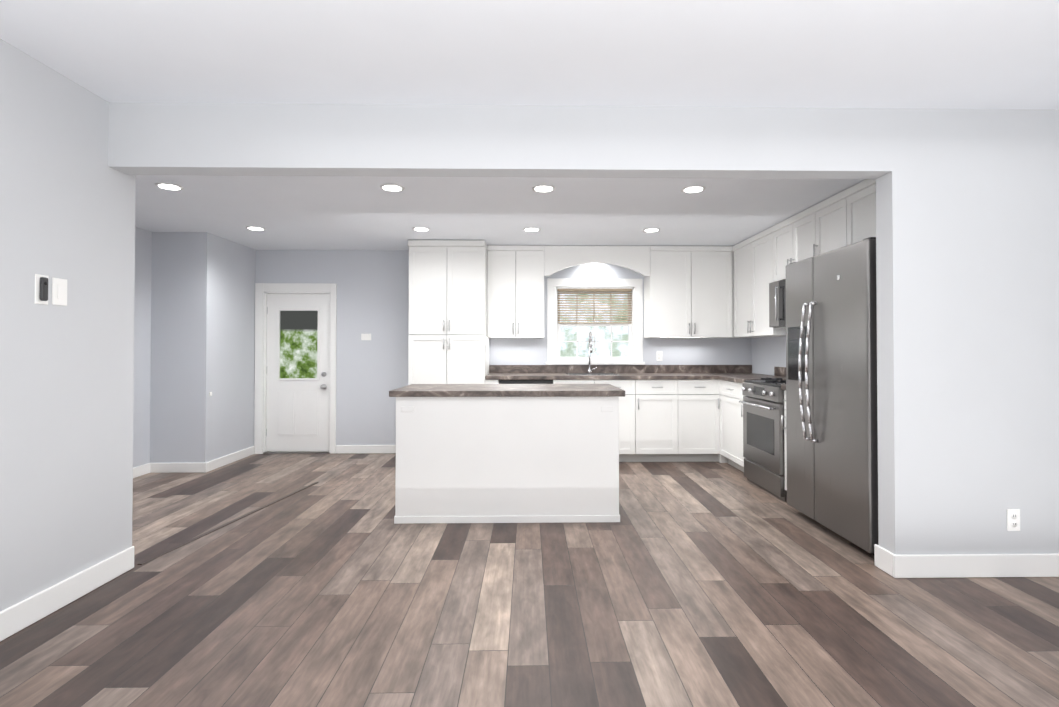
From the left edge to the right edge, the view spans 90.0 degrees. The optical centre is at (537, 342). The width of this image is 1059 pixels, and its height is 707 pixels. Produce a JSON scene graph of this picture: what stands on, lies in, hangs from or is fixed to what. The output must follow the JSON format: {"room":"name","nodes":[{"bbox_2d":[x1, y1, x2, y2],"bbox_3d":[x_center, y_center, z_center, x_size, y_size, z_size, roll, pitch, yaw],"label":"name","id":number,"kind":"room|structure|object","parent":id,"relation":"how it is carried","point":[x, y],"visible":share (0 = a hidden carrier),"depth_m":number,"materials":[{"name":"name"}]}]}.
{"room":"kitchen","nodes":[
{"label":"kitchen","id":0,"kind":"room"},
{"bbox_2d":[0,39,135,610],"bbox_3d":[-2.335,-0.050,-0.558,0.140,2.590,7.220,0,-1,-1],"label":"wall","id":1,"kind":"structure","parent":0,"point":[67,202],"depth_m":2.57,"materials":[{"name":"paint"}]},
{"bbox_2d":[35,274,48,304],"bbox_3d":[-2.305,-0.248,2.470,0.024,0.138,0.068,0,-1,-1],"label":"sensor","id":2,"kind":"object","parent":1,"relation":"attached to","point":[41,289],"visible":1,"depth_m":2.46,"materials":[{"name":"white plastic"}]},
{"bbox_2d":[52,278,66,305],"bbox_3d":[-2.313,-0.246,2.565,0.010,0.130,0.080,0,-1,-1],"label":"light switch","id":3,"kind":"object","parent":1,"relation":"attached to","point":[59,291],"visible":1,"depth_m":2.56,"materials":[{"name":"white plastic"}]},
{"bbox_2d":[0,546,133,641],"bbox_3d":[-2.257,1.183,-0.572,0.016,0.125,7.220,0,-1,-1],"label":"baseboard","id":4,"kind":"structure","parent":1,"relation":"attached to","point":[20,616],"depth_m":2.57,"materials":[{"name":"white wood"}]},
{"bbox_2d":[133,227,151,467],"bbox_3d":[-4.002,0.086,4.757,0.140,2.450,3.470,0,-1,-1],"label":"wall","id":5,"kind":"structure","parent":0,"point":[142,352],"depth_m":5.28,"materials":[{"name":"paint"}]},
{"bbox_2d":[133,463,151,477],"bbox_3d":[-3.914,1.253,4.194,0.016,0.100,2.370,0,-1,-1],"label":"baseboard","id":6,"kind":"structure","parent":5,"relation":"attached to","point":[144,469],"depth_m":5.26,"materials":[{"name":"white wood"}]},
{"bbox_2d":[135,175,864,249],"bbox_3d":[-0.646,-1.189,4.801,6.850,0.100,3.530,0,-1,-1],"label":"ceiling","id":7,"kind":"structure","parent":0,"point":[327,212],"depth_m":4.54,"materials":[{"name":"paint"}]},
{"bbox_2d":[155,183,183,190],"bbox_3d":[-2.706,-1.146,3.890,0.175,0.007,0.175,0,-1,-7],"label":"recessed light","id":8,"kind":"object","parent":7,"relation":"in","point":[168,186],"depth_m":3.87,"materials":[{"name":"white plastic"}]},
{"bbox_2d":[246,226,265,230],"bbox_3d":[-2.789,-1.129,5.238,0.175,0.007,0.175,0,-1,-7],"label":"recessed light","id":9,"kind":"object","parent":7,"relation":"in","point":[256,228],"depth_m":5.22,"materials":[{"name":"white plastic"}]},
{"bbox_2d":[380,184,404,191],"bbox_3d":[-1.076,-1.145,3.918,0.175,0.007,0.175,0,-1,-7],"label":"recessed light","id":10,"kind":"object","parent":7,"relation":"in","point":[388,187],"depth_m":3.90,"materials":[{"name":"white plastic"}]},
{"bbox_2d":[412,227,429,230],"bbox_3d":[-1.160,-1.129,5.266,0.175,0.007,0.175,0,-1,-7],"label":"recessed light","id":11,"kind":"object","parent":7,"relation":"in","point":[414,228],"depth_m":5.26,"materials":[{"name":"white plastic"}]},
{"bbox_2d":[523,227,540,231],"bbox_3d":[-0.060,-1.129,5.285,0.175,0.007,0.175,0,-1,-7],"label":"recessed light","id":12,"kind":"object","parent":7,"relation":"in","point":[530,229],"depth_m":5.26,"materials":[{"name":"white plastic"}]},
{"bbox_2d":[532,185,554,191],"bbox_3d":[0.043,-1.145,3.937,0.175,0.007,0.175,0,-1,-7],"label":"recessed light","id":13,"kind":"object","parent":7,"relation":"in","point":[536,188],"depth_m":3.92,"materials":[{"name":"white plastic"}]},
{"bbox_2d":[643,228,660,231],"bbox_3d":[1.140,-1.128,5.306,0.175,0.007,0.175,0,-1,-7],"label":"recessed light","id":14,"kind":"object","parent":7,"relation":"in","point":[647,229],"depth_m":5.28,"materials":[{"name":"white plastic"}]},
{"bbox_2d":[681,185,705,192],"bbox_3d":[1.163,-1.145,3.956,0.175,0.007,0.175,0,-1,-7],"label":"recessed light","id":15,"kind":"object","parent":7,"relation":"in","point":[696,188],"depth_m":3.94,"materials":[{"name":"white plastic"}]},
{"bbox_2d":[108,102,891,178],"bbox_3d":[-0.180,-1.126,2.973,4.290,0.350,0.140,0,-1,-1],"label":"header beam","id":16,"kind":"structure","parent":0,"point":[262,139],"depth_m":2.91,"materials":[{"name":"paint"}]},
{"bbox_2d":[255,250,751,444],"bbox_3d":[-0.606,0.107,6.481,6.710,2.450,0.140,0,-1,-1],"label":"wall","id":17,"kind":"structure","parent":0,"point":[373,293],"depth_m":6.39,"materials":[{"name":"paint"}]},
{"bbox_2d":[254,283,336,453],"bbox_3d":[-2.909,0.309,6.418,0.968,2.045,0.181,0,-1,-1],"label":"door","id":18,"kind":"structure","parent":17,"relation":"attached to","point":[295,349],"depth_m":6.39,"materials":[{"name":"white wood"}]},
{"bbox_2d":[361,334,370,339],"bbox_3d":[-2.069,-0.069,6.385,0.120,0.080,0.006,0,-1,-1],"label":"light switch","id":19,"kind":"object","parent":17,"relation":"attached to","point":[365,336],"visible":1,"depth_m":6.38,"materials":[{"name":"white plastic"}]},
{"bbox_2d":[336,445,395,453],"bbox_3d":[-1.921,1.280,6.366,0.995,0.100,0.016,0,-1,-1],"label":"baseboard","id":20,"kind":"structure","parent":17,"relation":"attached to","point":[340,449],"depth_m":6.36,"materials":[{"name":"white wood"}]},
{"bbox_2d":[487,245,546,337],"bbox_3d":[-0.256,-0.588,6.248,0.652,1.054,0.350,0,-1,-1],"label":"upper cabinet","id":21,"kind":"object","parent":17,"relation":"attached to","point":[515,273],"depth_m":6.08,"materials":[{"name":"white wood"}]},
{"bbox_2d":[523,351,528,360],"bbox_3d":[-0.139,0.161,6.414,0.072,0.120,0.008,0,-1,-1],"label":"outlet","id":22,"kind":"object","parent":17,"relation":"attached to","point":[526,355],"depth_m":6.41,"materials":[{"name":"white plastic"}]},
{"bbox_2d":[546,278,644,364],"bbox_3d":[0.695,-0.256,6.483,1.200,1.045,0.190,0,-1,-1],"label":"kitchen window","id":23,"kind":"structure","parent":17,"relation":"in","point":[631,288],"depth_m":6.45,"materials":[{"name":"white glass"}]},
{"bbox_2d":[489,363,751,374],"bbox_3d":[1.011,0.320,6.423,3.189,0.100,0.020,0,-1,-1],"label":"backsplash","id":24,"kind":"structure","parent":17,"relation":"attached to","point":[589,369],"depth_m":6.41,"materials":[{"name":"brown stone"}]},
{"bbox_2d":[656,351,661,360],"bbox_3d":[1.480,0.161,6.442,0.072,0.120,0.008,0,-1,-1],"label":"outlet","id":25,"kind":"object","parent":17,"relation":"attached to","point":[658,353],"depth_m":6.44,"materials":[{"name":"white plastic"}]},
{"bbox_2d":[643,245,734,337],"bbox_3d":[1.787,-0.588,6.253,0.987,1.054,0.411,0,-1,-1],"label":"upper cabinet","id":26,"kind":"object","parent":17,"relation":"attached to","point":[689,291],"depth_m":6.11,"materials":[{"name":"white wood"}]},
{"bbox_2d":[0,453,1058,706],"bbox_3d":[0.055,1.321,1.506,11.000,0.100,11.300,0,-1,-1],"label":"floor","id":27,"kind":"structure","parent":0,"point":[716,583],"depth_m":2.52,"materials":[{"name":"brown wood"}]},
{"bbox_2d":[150,232,255,462],"bbox_3d":[-3.671,0.100,5.878,0.560,2.450,0.960,0,-1,-1],"label":"wall bump-out","id":28,"kind":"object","parent":27,"relation":"on","point":[202,315],"visible":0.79,"depth_m":5.41,"materials":[{"name":"paint"}]},
{"bbox_2d":[152,463,203,472],"bbox_3d":[-3.657,1.268,5.378,0.510,0.100,0.020,0,-1,-1],"label":"baseboard","id":29,"kind":"structure","parent":28,"relation":"attached to","point":[156,467],"depth_m":5.37,"materials":[{"name":"white wood"}]},
{"bbox_2d":[204,446,254,472],"bbox_3d":[-3.383,1.274,5.861,0.016,0.100,0.976,0,-1,-1],"label":"baseboard","id":30,"kind":"structure","parent":28,"relation":"attached to","point":[219,462],"depth_m":5.78,"materials":[{"name":"white wood"}]},
{"bbox_2d":[137,482,317,564],"bbox_3d":[-2.194,1.299,4.023,0.035,0.005,1.909,0,-1,7],"label":"transition strip","id":31,"kind":"object","parent":27,"relation":"on","point":[204,534],"visible":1,"depth_m":3.69,"materials":[{"name":"wood"}]},
{"bbox_2d":[408,240,488,384],"bbox_3d":[-1.002,0.105,6.066,0.844,2.444,0.671,0,-1,-1],"label":"pantry cabinet","id":32,"kind":"object","parent":27,"relation":"on","point":[448,341],"visible":0.77,"depth_m":5.78,"materials":[{"name":"white wood"}]},
{"bbox_2d":[393,396,620,523],"bbox_3d":[-0.223,0.847,4.163,1.628,0.913,0.684,0,-1,-1],"label":"kitchen island","id":33,"kind":"object","parent":27,"relation":"on","point":[507,453],"depth_m":3.83,"materials":[{"name":"laminate"}]},
{"bbox_2d":[389,384,624,395],"bbox_3d":[-0.224,0.370,4.174,1.696,0.043,0.760,0,-1,-1],"label":"island countertop","id":34,"kind":"structure","parent":33,"relation":"on","point":[413,389],"depth_m":3.82,"materials":[{"name":"brown stone"}]},
{"bbox_2d":[497,379,560,383],"bbox_3d":[-0.104,0.868,6.097,0.656,0.920,0.620,0,-1,-1],"label":"dishwasher","id":35,"kind":"object","parent":27,"relation":"on","point":[499,381],"depth_m":5.79,"materials":[{"name":"black metal"}]},
{"bbox_2d":[561,379,640,461],"bbox_3d":[0.644,0.868,6.110,0.959,0.920,0.620,0,-1,-1],"label":"base cabinet","id":36,"kind":"object","parent":27,"relation":"on","point":[629,405],"depth_m":5.81,"materials":[{"name":"white wood"}]},
{"bbox_2d":[641,379,672,461],"bbox_3d":[1.301,0.868,6.121,0.586,0.920,0.620,0,-1,-1],"label":"base cabinet","id":37,"kind":"object","parent":27,"relation":"on","point":[656,394],"depth_m":5.82,"materials":[{"name":"white wood"}]},
{"bbox_2d":[673,379,716,461],"bbox_3d":[1.746,0.868,6.100,0.535,0.920,0.678,0,-1,-1],"label":"base cabinet","id":38,"kind":"object","parent":27,"relation":"on","point":[680,413],"depth_m":5.83,"materials":[{"name":"white wood"}]},
{"bbox_2d":[485,371,752,378],"bbox_3d":[1.016,0.422,6.109,3.189,0.112,0.644,0,-1,-1],"label":"countertop","id":39,"kind":"structure","parent":38,"relation":"on","point":[656,374],"depth_m":5.80,"materials":[{"name":"brown stone"}]},
{"bbox_2d":[717,375,785,382],"bbox_3d":[2.302,0.379,5.463,0.645,0.042,0.693,0,-1,-1],"label":"countertop","id":40,"kind":"structure","parent":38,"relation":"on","point":[740,378],"depth_m":5.58,"materials":[{"name":"brown stone"}]},
{"bbox_2d":[717,379,785,471],"bbox_3d":[2.291,0.860,5.479,0.665,0.920,0.737,0,-1,-1],"label":"base cabinet","id":41,"kind":"object","parent":27,"relation":"on","point":[729,392],"depth_m":5.53,"materials":[{"name":"white wood"}]},
{"bbox_2d":[739,377,786,501],"bbox_3d":[2.269,0.800,4.731,0.696,1.020,0.748,0,-1,-1],"label":"range","id":42,"kind":"object","parent":27,"relation":"on","point":[763,435],"visible":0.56,"depth_m":4.63,"materials":[{"name":"grey metal"}]},
{"bbox_2d":[781,387,786,490],"bbox_3d":[2.335,0.845,4.239,0.620,0.920,0.228,0,-1,-1],"label":"base cabinet","id":43,"kind":"object","parent":27,"relation":"on","point":[782,388],"depth_m":4.33,"materials":[{"name":"white wood"}]},
{"bbox_2d":[786,237,877,554],"bbox_3d":[2.243,0.338,3.611,0.786,1.917,1.002,0,-1,-1],"label":"fridge","id":44,"kind":"object","parent":27,"relation":"on","point":[831,394],"visible":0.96,"depth_m":3.44,"materials":[{"name":"grey metal"}]},
{"bbox_2d":[0,0,1058,109],"bbox_3d":[1.063,-1.394,-0.513,6.935,0.100,7.160,0,-1,-1],"label":"ceiling","id":45,"kind":"structure","parent":0,"point":[952,54],"depth_m":2.38,"materials":[{"name":"paint"}]},
{"bbox_2d":[751,336,785,374],"bbox_3d":[2.708,0.087,4.843,0.140,2.450,3.530,0,-1,-1],"label":"wall","id":46,"kind":"structure","parent":0,"point":[768,354],"depth_m":6.03,"materials":[{"name":"paint"}]},
{"bbox_2d":[735,227,785,337],"bbox_3d":[2.447,-0.596,5.625,0.350,1.054,0.985,0,-1,-1],"label":"upper cabinet","id":47,"kind":"object","parent":46,"relation":"attached to","point":[738,290],"depth_m":5.60,"materials":[{"name":"white wood"}]},
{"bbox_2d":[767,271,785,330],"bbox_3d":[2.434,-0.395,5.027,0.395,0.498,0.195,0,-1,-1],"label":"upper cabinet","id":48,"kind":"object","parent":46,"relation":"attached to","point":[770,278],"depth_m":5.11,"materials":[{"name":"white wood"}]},
{"bbox_2d":[774,367,785,374],"bbox_3d":[2.614,0.308,5.470,0.020,0.100,0.693,0,-1,-1],"label":"backsplash","id":49,"kind":"structure","parent":46,"relation":"attached to","point":[777,370],"depth_m":5.68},
{"bbox_2d":[775,271,785,326],"bbox_3d":[2.441,-0.400,4.652,0.395,0.498,0.555,0,-1,-1],"label":"microwave","id":50,"kind":"object","parent":46,"relation":"attached to","point":[780,276],"depth_m":4.89,"materials":[{"name":"silver metal"}]},
{"bbox_2d":[771,203,818,270],"bbox_3d":[2.462,-0.862,4.726,0.350,0.544,0.816,0,-1,-1],"label":"upper cabinet","id":51,"kind":"object","parent":46,"relation":"attached to","point":[796,238],"depth_m":4.70,"materials":[{"name":"white wood"}]},
{"bbox_2d":[819,193,838,254],"bbox_3d":[2.472,-0.894,4.164,0.350,0.494,0.544,0,-1,-1],"label":"upper cabinet","id":52,"kind":"object","parent":46,"relation":"attached to","point":[828,208],"depth_m":4.18,"materials":[{"name":"white wood"}]},
{"bbox_2d":[839,179,875,247],"bbox_3d":[2.482,-0.901,3.553,0.350,0.494,0.910,0,-1,-1],"label":"upper cabinet","id":53,"kind":"object","parent":46,"relation":"attached to","point":[857,203],"depth_m":3.82,"materials":[{"name":"white wood"}]},
{"bbox_2d":[876,108,1058,554],"bbox_3d":[3.217,-0.006,3.017,2.505,2.590,0.140,0,-1,-1],"label":"wall","id":54,"kind":"structure","parent":0,"point":[967,245],"depth_m":2.94,"materials":[{"name":"paint"}]},
{"bbox_2d":[888,551,1058,577],"bbox_3d":[3.140,1.226,2.923,2.381,0.125,0.016,0,-1,-1],"label":"baseboard","id":55,"kind":"structure","parent":54,"relation":"attached to","point":[907,565],"depth_m":2.90,"materials":[{"name":"white wood"}]},
{"bbox_2d":[1007,509,1019,530],"bbox_3d":[2.626,0.978,2.920,0.072,0.120,0.009,0,-1,-1],"label":"outlet","id":56,"kind":"object","parent":54,"relation":"attached to","point":[1013,519],"visible":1,"depth_m":2.92,"materials":[{"name":"white plastic"}]},
{"label":"outside","id":57,"kind":"structure","parent":0,"visible":0},
{"bbox_2d":[560,294,627,356],"bbox_3d":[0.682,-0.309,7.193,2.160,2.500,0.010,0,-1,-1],"label":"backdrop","id":58,"kind":"structure","parent":57,"point":[571,351],"depth_m":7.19,"materials":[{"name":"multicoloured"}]}
]}

